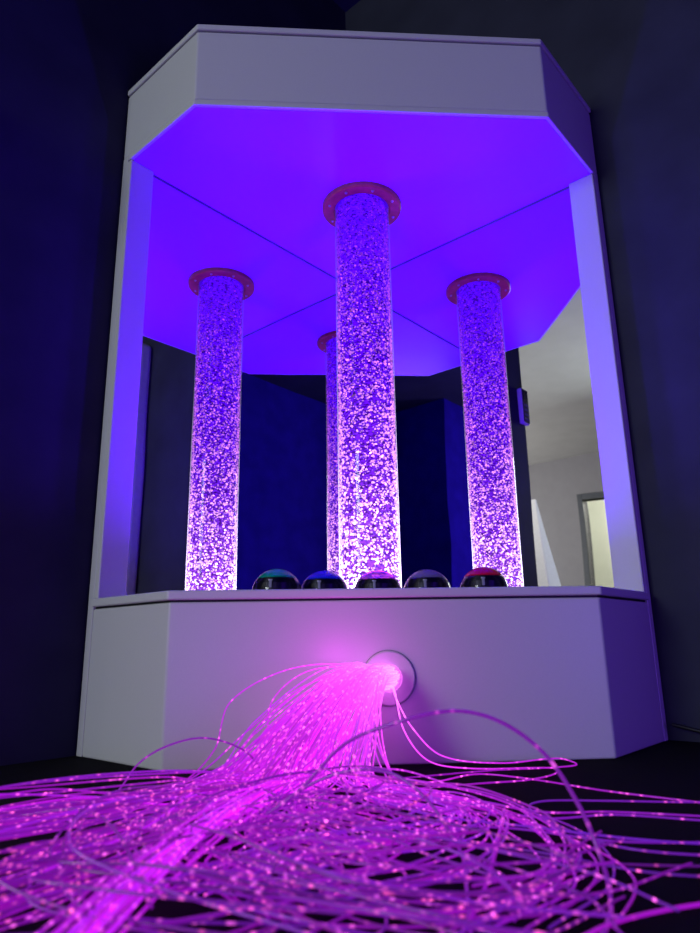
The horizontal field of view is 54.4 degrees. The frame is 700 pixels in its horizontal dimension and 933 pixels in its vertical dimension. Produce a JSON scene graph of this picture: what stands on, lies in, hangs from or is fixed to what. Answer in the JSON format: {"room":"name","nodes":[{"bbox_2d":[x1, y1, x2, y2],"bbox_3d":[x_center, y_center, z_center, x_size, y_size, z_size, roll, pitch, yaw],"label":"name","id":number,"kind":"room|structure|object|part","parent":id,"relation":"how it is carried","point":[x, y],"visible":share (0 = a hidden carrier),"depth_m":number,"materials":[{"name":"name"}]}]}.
{"room":"sensory room","nodes":[
{"label":"sensory room","id":0,"kind":"room"},
{"bbox_2d":[0,0,345,765],"bbox_3d":[-0.475,-0.645,1.926,0.100,2.660,1.334,-13,-19,39],"label":"wall","id":1,"kind":"structure","parent":0,"point":[68,68],"depth_m":1.54,"materials":[{"name":"blue paint"}]},
{"bbox_2d":[333,0,359,11],"bbox_3d":[-0.333,-2.521,-0.002,3.234,0.012,4.634,-13,-19,39],"label":"ceiling","id":2,"kind":"structure","parent":0,"point":[345,5],"depth_m":2.68,"materials":[{"name":"paint"}]},
{"bbox_2d":[0,740,699,932],"bbox_3d":[-3.419,0.098,-0.872,8.100,0.100,9.434,-13,-19,39],"label":"floor","id":3,"kind":"structure","parent":0,"point":[669,768],"depth_m":0.78,"materials":[{"name":"black carpet"}]},
{"bbox_2d":[0,662,699,932],"bbox_3d":[-0.065,0.326,0.767,1.296,0.181,0.801,6,-16,-26],"label":"fibre optic tail","id":4,"kind":"object","parent":3,"relation":"on","point":[225,794],"visible":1,"depth_m":0.66,"materials":[{"name":"plastic"}]},
{"bbox_2d":[76,24,667,769],"bbox_3d":[0.052,-0.201,1.633,0.891,1.636,0.891,-13,-19,39],"label":"tall cabinet","id":5,"kind":"object","parent":3,"relation":"on","point":[218,467],"depth_m":1.68,"materials":[{"name":"white wood"}]},
{"bbox_3d":[-0.279,-0.023,1.875,0.022,1.425,0.857,-13,-19,39],"label":"panel","id":6,"kind":"part","parent":5,"relation":"part of","materials":[{"name":"white plastic"}]},
{"bbox_3d":[-0.528,-0.241,1.612,0.017,1.092,0.066,-13,-19,39],"label":"post","id":7,"kind":"part","parent":5,"relation":"part of","materials":[{"name":"white plastic"}]},
{"bbox_2d":[126,176,338,594],"bbox_3d":[-0.249,-0.163,1.928,0.004,1.092,0.791,-13,-19,39],"label":"mirror","id":8,"kind":"object","parent":5,"relation":"on","point":[233,467],"depth_m":1.84,"materials":[{"name":"silver metal"}]},
{"bbox_3d":[-0.256,-0.690,2.064,0.002,0.004,0.791,-13,-19,39],"label":"mirror trim","id":9,"kind":"part","parent":5,"relation":"part of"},
{"bbox_3d":[-0.146,0.227,1.359,0.097,0.046,0.097,0,-15,-4],"label":"push button","id":10,"kind":"part","parent":5,"relation":"part of","materials":[{"name":"plastic"}]},
{"bbox_3d":[-0.053,0.237,1.404,0.097,0.046,0.097,0,-15,-4],"label":"push button","id":11,"kind":"part","parent":5,"relation":"part of","materials":[{"name":"blue plastic"}]},
{"bbox_3d":[0.039,-0.984,1.840,0.888,0.016,0.888,-13,-19,39],"label":"lid","id":12,"kind":"part","parent":5,"relation":"part of","materials":[{"name":"white plastic"}]},
{"bbox_3d":[0.043,-0.783,1.769,0.860,0.016,0.860,-13,-19,39],"label":"canopy trim","id":13,"kind":"part","parent":5,"relation":"part of","materials":[{"name":"plastic"}]},
{"bbox_2d":[322,181,401,588],"bbox_3d":[0.042,-0.205,1.787,0.222,1.092,0.222,12,-19,-40],"label":"tube","id":14,"kind":"object","parent":5,"relation":"on","point":[368,497],"visible":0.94,"depth_m":1.74,"materials":[{"name":"clear plastic"}]},
{"bbox_3d":[0.057,0.238,1.414,0.097,0.046,0.097,0,-15,-4],"label":"push button","id":15,"kind":"part","parent":5,"relation":"part of","materials":[{"name":"plastic"}]},
{"bbox_2d":[366,650,415,706],"bbox_3d":[0.072,0.392,1.263,0.101,0.101,0.001,0,-15,-4],"label":"outlet plate","id":16,"kind":"object","parent":5,"relation":"attached to","point":[404,661],"depth_m":1.26,"materials":[{"name":"plastic"}]},
{"bbox_3d":[0.159,0.236,1.413,0.097,0.046,0.097,0,-15,-4],"label":"push button","id":17,"kind":"part","parent":5,"relation":"part of","materials":[{"name":"plastic"}]},
{"bbox_3d":[0.302,-0.690,2.100,0.789,0.004,0.004,-13,-19,40],"label":"mirror trim","id":18,"kind":"part","parent":5,"relation":"part of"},
{"bbox_3d":[0.271,0.228,1.387,0.097,0.046,0.097,0,-15,-4],"label":"push button","id":19,"kind":"part","parent":5,"relation":"part of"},
{"bbox_2d":[391,188,613,587],"bbox_3d":[0.312,-0.163,1.965,0.791,1.092,0.004,-13,-19,39],"label":"mirror","id":20,"kind":"object","parent":5,"relation":"on","point":[502,465],"depth_m":1.87,"materials":[{"name":"silver metal"}]},
{"bbox_3d":[0.630,-0.240,1.689,0.066,1.092,0.017,-13,-19,39],"label":"post","id":21,"kind":"part","parent":5,"relation":"part of","materials":[{"name":"white plastic"}]},
{"bbox_3d":[0.348,-0.023,1.917,0.857,1.425,0.022,-13,-19,39],"label":"panel","id":22,"kind":"part","parent":5,"relation":"part of","materials":[{"name":"white plastic"}]},
{"bbox_2d":[672,723,699,732],"bbox_3d":[1.055,0.451,1.036,0.066,0.037,1.131,13,-20,-42],"label":"power cable","id":23,"kind":"object","parent":3,"relation":"on","point":[692,729],"visible":1,"depth_m":1.43,"materials":[{"name":"black plastic"}]},
{"bbox_2d":[345,0,699,741],"bbox_3d":[1.246,-0.796,1.458,3.334,2.660,0.200,-13,-19,39],"label":"wall","id":24,"kind":"structure","parent":0,"point":[635,64],"depth_m":1.72,"materials":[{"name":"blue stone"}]}
]}

